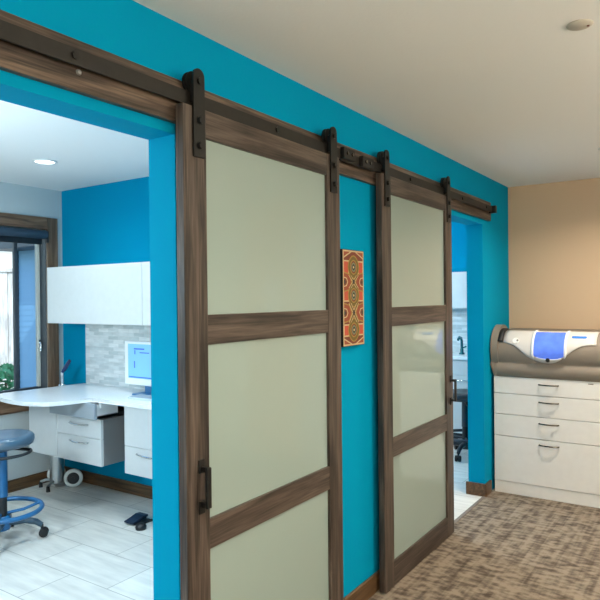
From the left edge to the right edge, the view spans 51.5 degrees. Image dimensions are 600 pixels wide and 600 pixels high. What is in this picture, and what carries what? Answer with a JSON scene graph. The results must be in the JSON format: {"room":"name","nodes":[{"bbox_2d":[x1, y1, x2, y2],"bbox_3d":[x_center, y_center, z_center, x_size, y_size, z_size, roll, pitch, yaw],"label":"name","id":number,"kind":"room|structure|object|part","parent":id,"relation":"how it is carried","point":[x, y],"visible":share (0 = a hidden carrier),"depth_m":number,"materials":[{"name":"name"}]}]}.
{"room":"dental clinic","nodes":[
{"label":"dental clinic","id":0,"kind":"room"},
{"bbox_2d":[0,182,64,480],"bbox_3d":[-2.327,0.265,5.052,0.160,2.520,7.750,0,0,34],"label":"wall","id":1,"kind":"structure","parent":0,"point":[14,198],"depth_m":5.07,"materials":[{"name":"grey paint"}]},
{"bbox_2d":[0,226,48,244],"bbox_3d":[-3.126,-0.506,3.703,0.074,0.119,3.602,0,0,34],"label":"roller blind","id":2,"kind":"object","parent":1,"relation":"attached to","point":[7,234],"visible":1,"depth_m":5.01,"materials":[{"name":"blue fabric"}]},
{"bbox_2d":[8,470,49,492],"bbox_3d":[-3.221,1.492,3.562,0.016,0.095,4.260,0,0,34],"label":"baseboard","id":3,"kind":"structure","parent":1,"relation":"attached to","point":[28,481],"depth_m":5.03,"materials":[{"name":"brown wood"}]},
{"bbox_2d":[0,212,58,414],"bbox_3d":[-3.169,0.120,3.731,0.170,1.587,3.820,0,0,34],"label":"window","id":4,"kind":"structure","parent":1,"relation":"attached to","point":[46,254],"depth_m":5.21,"materials":[{"name":"brown metal"}]},
{"bbox_3d":[-3.137,0.852,3.716,0.110,0.122,3.820,0,0,34],"label":"sill","id":5,"kind":"part","parent":4,"relation":"part of","materials":[{"name":"brown wood"}]},
{"bbox_3d":[-3.138,-0.624,3.702,0.022,0.100,3.620,0,0,34],"label":"head casing","id":6,"kind":"part","parent":4,"relation":"part of","materials":[{"name":"brown wood"}]},
{"bbox_3d":[-3.190,0.110,3.745,0.119,1.367,3.620,0,0,34],"label":"frame","id":7,"kind":"part","parent":4,"relation":"part of","materials":[{"name":"brown metal"}]},
{"bbox_3d":[-3.131,0.120,3.705,0.022,1.587,3.820,0,0,34],"label":"casing","id":8,"kind":"part","parent":4,"relation":"part of","materials":[{"name":"brown wood"}]},
{"bbox_2d":[0,100,148,190],"bbox_3d":[-1.004,-0.980,4.143,3.066,0.080,7.750,0,0,34],"label":"ceiling","id":9,"kind":"structure","parent":0,"point":[86,155],"depth_m":3.93,"materials":[{"name":"white paint"}]},
{"bbox_2d":[32,158,56,164],"bbox_3d":[-1.713,-0.928,4.171,0.156,0.010,0.156,0,0,34],"label":"recessed light","id":10,"kind":"object","parent":9,"relation":"in","point":[40,160],"visible":1,"depth_m":4.17,"materials":[{"name":"white"}]},
{"bbox_2d":[62,176,151,498],"bbox_3d":[-0.738,0.251,4.523,3.065,2.520,0.136,0,0,34],"label":"wall","id":11,"kind":"structure","parent":0,"point":[108,223],"depth_m":5.04,"materials":[{"name":"teal paint"}]},
{"bbox_2d":[29,404,125,466],"bbox_3d":[-1.643,0.947,4.773,0.867,0.455,0.480,0,0,34],"label":"drawer cabinet","id":12,"kind":"object","parent":11,"relation":"attached to","point":[100,442],"visible":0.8,"depth_m":4.52,"materials":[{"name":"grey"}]},
{"bbox_3d":[-1.961,0.950,4.758,0.357,0.455,0.021,0,0,34],"label":"filler panel","id":13,"kind":"part","parent":12,"relation":"part of","materials":[{"name":"white laminate"}]},
{"bbox_2d":[0,383,151,419],"bbox_3d":[-1.374,0.757,4.380,1.715,0.138,0.822,0,0,34],"label":"countertop","id":14,"kind":"structure","parent":12,"relation":"on","point":[83,392],"depth_m":4.41,"materials":[{"name":"white laminate"}]},
{"bbox_2d":[59,359,70,385],"bbox_3d":[-1.898,0.585,5.013,0.126,0.213,0.056,0,0,34],"label":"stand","id":15,"kind":"object","parent":14,"relation":"on","point":[68,362],"visible":1,"depth_m":5.01,"materials":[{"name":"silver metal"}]},
{"bbox_3d":[-1.927,0.626,5.032,0.056,0.131,0.056,0,0,34],"label":"post","id":16,"kind":"part","parent":15,"relation":"part of","materials":[{"name":"silver metal"}]},
{"bbox_3d":[-1.623,0.774,4.432,0.515,0.108,0.025,0,0,34],"label":"drawer","id":17,"kind":"part","parent":14,"relation":"part of","materials":[{"name":"grey laminate"}]},
{"bbox_3d":[-1.499,0.772,4.612,0.518,0.110,0.460,0,0,34],"label":"pencil drawer","id":18,"kind":"part","parent":14,"relation":"part of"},
{"bbox_2d":[124,406,151,478],"bbox_3d":[-0.827,0.943,4.220,0.612,0.460,0.480,0,0,34],"label":"drawer cabinet","id":19,"kind":"object","parent":14,"relation":"attached to","point":[137,421],"visible":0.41,"depth_m":4.15,"materials":[{"name":"white laminate"}]},
{"bbox_3d":[-0.935,0.850,4.062,0.612,0.271,0.021,0,0,34],"label":"drawer","id":20,"kind":"part","parent":19,"relation":"part of","materials":[{"name":"white laminate"}]},
{"bbox_3d":[-0.933,1.082,4.062,0.612,0.186,0.021,0,0,34],"label":"drawer","id":21,"kind":"part","parent":19,"relation":"part of","materials":[{"name":"white laminate"}]},
{"bbox_3d":[-0.987,1.028,4.062,0.273,0.013,0.038,0,0,34],"label":"handle","id":22,"kind":"part","parent":19,"relation":"part of","materials":[{"name":"silver metal"}]},
{"bbox_2d":[125,340,150,394],"bbox_3d":[-1.083,0.492,4.501,0.465,0.385,0.170,0,0,34],"label":"monitor","id":23,"kind":"object","parent":14,"relation":"on","point":[137,353],"visible":0.56,"depth_m":4.51,"materials":[{"name":"white plastic"}]},
{"bbox_2d":[128,394,150,400],"bbox_3d":[-0.988,0.676,4.252,0.430,0.018,0.120,0,0,34],"label":"keyboard","id":24,"kind":"object","parent":14,"relation":"on","point":[144,397],"visible":0.35,"depth_m":4.29,"materials":[{"name":"grey plastic"}]},
{"bbox_3d":[-1.609,0.895,4.483,0.213,0.013,0.038,0,0,34],"label":"handle","id":25,"kind":"part","parent":12,"relation":"part of","materials":[{"name":"silver metal"}]},
{"bbox_3d":[-1.608,1.023,4.483,0.213,0.013,0.038,0,0,34],"label":"handle","id":26,"kind":"part","parent":12,"relation":"part of","materials":[{"name":"silver metal"}]},
{"bbox_3d":[-1.601,0.915,4.514,0.507,0.140,0.021,0,0,34],"label":"drawer","id":27,"kind":"part","parent":12,"relation":"part of","materials":[{"name":"white laminate"}]},
{"bbox_3d":[-1.600,1.081,4.514,0.507,0.187,0.021,0,0,34],"label":"drawer","id":28,"kind":"part","parent":12,"relation":"part of","materials":[{"name":"white laminate"}]},
{"bbox_2d":[47,262,150,325],"bbox_3d":[-1.215,-0.043,4.577,1.662,0.438,0.333,0,0,34],"label":"upper cabinet","id":29,"kind":"object","parent":11,"relation":"attached to","point":[119,293],"visible":0.66,"depth_m":4.54,"materials":[{"name":"white laminate"}]},
{"bbox_3d":[-0.850,-0.045,4.141,0.568,0.438,0.019,0,0,34],"label":"cabinet door","id":30,"kind":"part","parent":29,"relation":"part of","materials":[{"name":"white laminate"}]},
{"bbox_2d":[85,324,150,389],"bbox_3d":[-1.102,0.443,4.700,1.620,0.542,0.012,0,0,34],"label":"tile backsplash","id":31,"kind":"structure","parent":11,"relation":"attached to","point":[105,344],"depth_m":4.98,"materials":[{"name":"tile"}]},
{"bbox_2d":[0,445,481,599],"bbox_3d":[-0.936,1.545,4.123,3.210,0.060,7.750,0,0,34],"label":"floor","id":32,"kind":"structure","parent":0,"point":[88,551],"depth_m":3.83,"materials":[{"name":"tile"}]},
{"bbox_2d":[0,429,48,537],"bbox_3d":[-1.890,1.189,3.939,0.499,0.672,0.499,0,0,34],"label":"stool","id":33,"kind":"object","parent":32,"relation":"on","point":[10,439],"visible":1,"depth_m":3.92,"materials":[{"name":"blue plastic"}]},
{"bbox_3d":[-1.812,0.957,3.883,0.171,0.040,0.314,0,0,34],"label":"height lever","id":34,"kind":"part","parent":33,"relation":"part of","materials":[{"name":"black plastic"}]},
{"bbox_3d":[-1.893,0.890,3.938,0.394,0.075,0.394,0,0,34],"label":"seat","id":35,"kind":"part","parent":33,"relation":"part of","materials":[{"name":"blue leather"}]},
{"bbox_3d":[-1.751,1.423,3.974,0.205,0.076,0.048,-1,0,-14],"label":"leg","id":36,"kind":"part","parent":33,"relation":"part of","materials":[{"name":"blue metal"}]},
{"bbox_2d":[39,455,82,492],"bbox_3d":[-1.965,1.350,5.085,0.308,0.344,0.263,-1,0,-33],"label":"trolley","id":37,"kind":"object","parent":32,"relation":"on","point":[56,473],"visible":0.94,"depth_m":5.02,"materials":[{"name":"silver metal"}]},
{"bbox_2d":[124,512,152,530],"bbox_3d":[-0.909,1.491,4.303,0.582,0.046,0.258,-1,0,-31],"label":"foot pedal","id":38,"kind":"object","parent":32,"relation":"on","point":[139,519],"visible":0.86,"depth_m":4.20,"materials":[{"name":"black plastic"}]},
{"bbox_2d":[453,359,467,438],"bbox_3d":[1.279,1.050,6.960,2.080,0.865,0.522,0,0,34],"label":"base cabinet","id":39,"kind":"object","parent":32,"relation":"on","point":[460,373],"visible":0.02,"depth_m":6.43,"materials":[{"name":"white laminate"}]},
{"bbox_2d":[453,351,466,359],"bbox_3d":[1.284,0.600,6.955,2.100,0.035,0.526,0,0,34],"label":"countertop","id":40,"kind":"structure","parent":39,"relation":"on","point":[456,356],"depth_m":6.43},
{"bbox_2d":[457,336,466,354],"bbox_3d":[1.711,0.480,6.585,0.083,0.199,0.147,0,0,34],"label":"tap","id":41,"kind":"object","parent":40,"relation":"on","point":[460,338],"visible":1,"depth_m":6.61,"materials":[{"name":"teal metal"}]},
{"bbox_3d":[1.740,0.697,6.379,0.496,0.159,0.021,0,0,34],"label":"drawer","id":42,"kind":"part","parent":39,"relation":"part of","materials":[{"name":"white laminate"}]},
{"bbox_2d":[453,389,467,461],"bbox_3d":[1.571,1.176,5.904,0.533,0.615,0.523,0,0,34],"label":"stool","id":43,"kind":"object","parent":32,"relation":"on","point":[461,443],"visible":0.36,"depth_m":5.88,"materials":[{"name":"black plastic"}]},
{"bbox_3d":[1.572,0.905,5.914,0.410,0.075,0.410,0,0,34],"label":"seat","id":44,"kind":"part","parent":43,"relation":"part of","materials":[{"name":"black plastic"}]},
{"bbox_3d":[1.501,1.383,5.797,0.051,0.077,0.205,0,0,34],"label":"leg","id":45,"kind":"part","parent":43,"relation":"part of","materials":[{"name":"grey metal"}]},
{"bbox_2d":[0,0,508,599],"bbox_3d":[-0.087,0.251,2.639,0.125,2.520,9.467,0,0,34],"label":"wall","id":46,"kind":"structure","parent":0,"point":[130,30],"depth_m":2.53,"materials":[{"name":"teal paint"}]},
{"bbox_2d":[0,9,490,220],"bbox_3d":[-0.051,-0.658,2.570,0.023,0.142,5.410,0,0,34],"label":"header board","id":47,"kind":"object","parent":46,"relation":"attached to","point":[14,59],"visible":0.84,"depth_m":1.82,"materials":[{"name":"brown wood"}]},
{"bbox_2d":[0,19,496,213],"bbox_3d":[-0.026,-0.664,2.538,0.054,0.069,5.385,0,0,34],"label":"door track","id":48,"kind":"object","parent":47,"relation":"attached to","point":[9,32],"visible":0.92,"depth_m":1.97,"materials":[{"name":"brown metal"}]},
{"bbox_2d":[175,68,343,599],"bbox_3d":[-0.087,0.368,2.399,0.072,2.264,0.986,0,0,34],"label":"sliding barn door","id":49,"kind":"structure","parent":48,"relation":"hanging from","point":[259,291],"depth_m":2.31,"materials":[{"name":"brown wood"}]},
{"bbox_3d":[-0.310,0.615,2.037,0.038,0.178,0.028,0,0,34],"label":"pull handle","id":50,"kind":"part","parent":49,"relation":"part of","materials":[{"name":"black metal"}]},
{"bbox_3d":[-0.109,-0.249,2.408,0.009,0.590,0.770,0,0,34],"label":"glass panel","id":51,"kind":"part","parent":49,"relation":"part of","materials":[{"name":"grey glass"}]},
{"bbox_3d":[-0.112,-0.591,2.406,0.032,0.094,0.770,0,0,34],"label":"rail","id":52,"kind":"part","parent":49,"relation":"part of","materials":[{"name":"brown wood"}]},
{"bbox_3d":[-0.102,0.439,2.410,0.009,0.586,0.770,0,0,34],"label":"glass panel","id":53,"kind":"part","parent":49,"relation":"part of","materials":[{"name":"grey"}]},
{"bbox_3d":[-0.105,0.096,2.409,0.032,0.100,0.770,0,0,34],"label":"rail","id":54,"kind":"part","parent":49,"relation":"part of","materials":[{"name":"brown wood"}]},
{"bbox_3d":[-0.096,1.105,2.413,0.009,0.545,0.770,0,0,34],"label":"glass panel","id":55,"kind":"part","parent":49,"relation":"part of","materials":[{"name":"grey"}]},
{"bbox_3d":[-0.099,0.782,2.411,0.032,0.100,0.770,0,0,34],"label":"rail","id":56,"kind":"part","parent":49,"relation":"part of","materials":[{"name":"brown wood"}]},
{"bbox_2d":[376,150,456,592],"bbox_3d":[0.702,0.356,3.563,0.072,2.264,0.986,0,0,34],"label":"sliding barn door","id":57,"kind":"structure","parent":48,"relation":"hanging from","point":[414,235],"depth_m":3.48,"materials":[{"name":"brown wood"}]},
{"bbox_3d":[0.679,-0.261,3.572,0.009,0.590,0.770,0,0,34],"label":"glass panel","id":58,"kind":"part","parent":57,"relation":"part of","materials":[{"name":"grey glass"}]},
{"bbox_3d":[0.676,-0.603,3.570,0.032,0.094,0.770,0,0,34],"label":"rail","id":59,"kind":"part","parent":57,"relation":"part of","materials":[{"name":"brown wood"}]},
{"bbox_3d":[0.686,0.427,3.574,0.009,0.586,0.770,0,0,34],"label":"glass panel","id":60,"kind":"part","parent":57,"relation":"part of","materials":[{"name":"grey glass"}]},
{"bbox_3d":[0.683,0.084,3.572,0.032,0.100,0.770,0,0,34],"label":"rail","id":61,"kind":"part","parent":57,"relation":"part of","materials":[{"name":"brown wood"}]},
{"bbox_3d":[0.693,1.093,3.576,0.009,0.545,0.770,0,0,34],"label":"glass panel","id":62,"kind":"part","parent":57,"relation":"part of","materials":[{"name":"grey glass"}]},
{"bbox_3d":[0.690,0.770,3.575,0.032,0.100,0.770,0,0,34],"label":"rail","id":63,"kind":"part","parent":57,"relation":"part of","materials":[{"name":"brown wood"}]},
{"bbox_3d":[0.697,1.427,3.577,0.032,0.123,0.770,0,0,34],"label":"rail","id":64,"kind":"part","parent":57,"relation":"part of","materials":[{"name":"brown wood"}]},
{"bbox_3d":[0.969,0.570,3.925,0.038,0.184,0.028,0,0,34],"label":"pull handle","id":65,"kind":"part","parent":57,"relation":"part of","materials":[{"name":"black metal"}]},
{"bbox_2d":[340,249,363,346],"bbox_3d":[0.248,-0.010,2.998,0.028,0.460,0.206,0,0,34],"label":"wall art panel","id":66,"kind":"object","parent":46,"relation":"attached to","point":[351,261],"visible":0.99,"depth_m":2.98,"materials":[{"name":"orange fabric"}]},
{"bbox_2d":[344,570,379,599],"bbox_3d":[0.206,1.460,3.045,0.141,0.095,2.333,0,0,34],"label":"baseboard","id":67,"kind":"structure","parent":46,"relation":"attached to","point":[370,586],"depth_m":3.11,"materials":[{"name":"brown wood"}]},
{"bbox_2d":[454,496,484,523],"bbox_3d":[0.231,1.505,2.983,0.024,0.004,4.172,0,0,34],"label":"trim","id":68,"kind":"structure","parent":46,"relation":"attached to","point":[464,513],"depth_m":4.40,"materials":[{"name":"silver metal"}]},
{"bbox_2d":[466,480,491,496],"bbox_3d":[1.380,1.442,4.791,0.157,0.095,0.144,0,0,34],"label":"baseboard","id":69,"kind":"structure","parent":46,"relation":"attached to","point":[472,488],"depth_m":4.74,"materials":[{"name":"brown wood"}]},
{"bbox_2d":[133,0,599,186],"bbox_3d":[0.814,-0.972,1.110,3.101,0.080,7.967,0,0,34],"label":"ceiling","id":70,"kind":"structure","parent":0,"point":[503,90],"depth_m":2.45,"materials":[{"name":"white paint"}]},
{"bbox_2d":[566,19,592,30],"bbox_3d":[0.951,-0.933,2.112,0.084,0.009,0.084,0,0,34],"label":"ceiling sensor","id":71,"kind":"object","parent":70,"relation":"attached to","point":[581,24],"visible":1,"depth_m":2.10,"materials":[{"name":"beige plastic"}]},
{"bbox_2d":[451,221,466,271],"bbox_3d":[1.209,0.221,7.397,3.065,2.520,0.100,0,0,34],"label":"wall","id":72,"kind":"structure","parent":0,"point":[458,230],"depth_m":6.94,"materials":[{"name":"teal paint"}]},
{"bbox_2d":[452,308,466,351],"bbox_3d":[1.433,0.348,7.178,2.100,0.524,0.012,0,0,34],"label":"tile backsplash","id":73,"kind":"structure","parent":72,"relation":"attached to","point":[459,315],"depth_m":6.94,"materials":[{"name":"tile"}]},
{"bbox_2d":[452,272,466,307],"bbox_3d":[1.332,-0.104,7.051,2.080,0.386,0.329,0,0,34],"label":"upper cabinet","id":74,"kind":"object","parent":72,"relation":"attached to","point":[459,279],"visible":0.02,"depth_m":6.61,"materials":[{"name":"white laminate"}]},
{"bbox_2d":[368,488,599,599],"bbox_3d":[0.840,1.538,1.118,3.100,0.060,7.967,0,0,34],"label":"floor","id":75,"kind":"structure","parent":0,"point":[508,546],"depth_m":3.60,"materials":[{"name":"carpet"}]},
{"bbox_2d":[494,376,599,507],"bbox_3d":[2.005,1.033,4.795,0.859,0.900,0.558,0,0,34],"label":"base cabinet","id":76,"kind":"object","parent":75,"relation":"on","point":[547,431],"visible":1,"depth_m":4.61,"materials":[{"name":"beige laminate"}]},
{"bbox_2d":[490,324,599,381],"bbox_3d":[1.991,0.387,4.781,0.888,0.391,0.548,0,0,34],"label":"machine","id":77,"kind":"object","parent":76,"relation":"on","point":[542,353],"visible":1,"depth_m":4.61,"materials":[{"name":"brown plastic"}]},
{"bbox_3d":[1.869,0.650,4.599,0.859,0.126,0.021,0,0,34],"label":"drawer","id":78,"kind":"part","parent":76,"relation":"part of","materials":[{"name":"beige laminate"}]},
{"bbox_3d":[1.871,0.796,4.600,0.859,0.156,0.021,0,0,34],"label":"drawer","id":79,"kind":"part","parent":76,"relation":"part of","materials":[{"name":"beige laminate"}]},
{"bbox_3d":[1.873,0.959,4.600,0.859,0.162,0.021,0,0,34],"label":"drawer","id":80,"kind":"part","parent":76,"relation":"part of","materials":[{"name":"beige laminate"}]},
{"bbox_3d":[1.875,1.218,4.601,0.859,0.346,0.021,0,0,34],"label":"drawer","id":81,"kind":"part","parent":76,"relation":"part of","materials":[{"name":"beige laminate"}]},
{"bbox_3d":[1.833,0.632,4.591,0.147,0.011,0.034,0,0,34],"label":"handle","id":82,"kind":"part","parent":76,"relation":"part of","materials":[{"name":"grey metal"}]},
{"bbox_3d":[1.834,0.763,4.592,0.147,0.011,0.034,0,0,34],"label":"handle","id":83,"kind":"part","parent":76,"relation":"part of","materials":[{"name":"grey metal"}]},
{"bbox_3d":[1.837,1.083,4.593,0.147,0.011,0.034,0,0,34],"label":"handle","id":84,"kind":"part","parent":76,"relation":"part of","materials":[{"name":"grey metal"}]},
{"bbox_2d":[508,178,599,329],"bbox_3d":[2.344,0.219,4.958,1.300,2.520,0.100,0,0,34],"label":"wall","id":85,"kind":"structure","parent":0,"point":[554,228],"depth_m":5.07,"materials":[{"name":"beige paint"}]},
{"label":"outside","id":86,"kind":"structure","parent":0,"visible":0},
{"bbox_3d":[-7.544,1.815,8.754,12.650,0.100,22.000,0,0,34],"label":"ground","id":87,"kind":"structure","parent":86,"visible":0},
{"bbox_2d":[0,251,11,267],"bbox_3d":[-6.065,0.080,11.357,2.200,3.320,8.400,0,0,34],"label":"house","id":88,"kind":"structure","parent":87,"relation":"on","point":[5,257],"depth_m":11.22,"materials":[{"name":"white"}]},
{"bbox_2d":[0,268,13,390],"bbox_3d":[-4.853,0.626,9.093,0.140,2.220,4.400,0,0,34],"label":"fence","id":89,"kind":"object","parent":87,"relation":"on","point":[6,280],"visible":0.07,"depth_m":9.54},
{"bbox_2d":[0,363,13,390],"bbox_3d":[-4.020,1.293,8.478,0.718,0.875,0.701,0,0,34],"label":"shrub","id":90,"kind":"object","parent":87,"relation":"on","point":[6,369],"visible":0.35,"depth_m":8.32,"materials":[{"name":"green plant"}]},
{"bbox_2d":[0,242,35,387],"bbox_3d":[-2.523,0.273,6.375,1.650,2.900,0.480,0,0,34],"label":"house wing","id":91,"kind":"object","parent":87,"relation":"on","point":[26,324],"visible":0.16,"depth_m":6.70,"materials":[{"name":"blue"}]}
]}

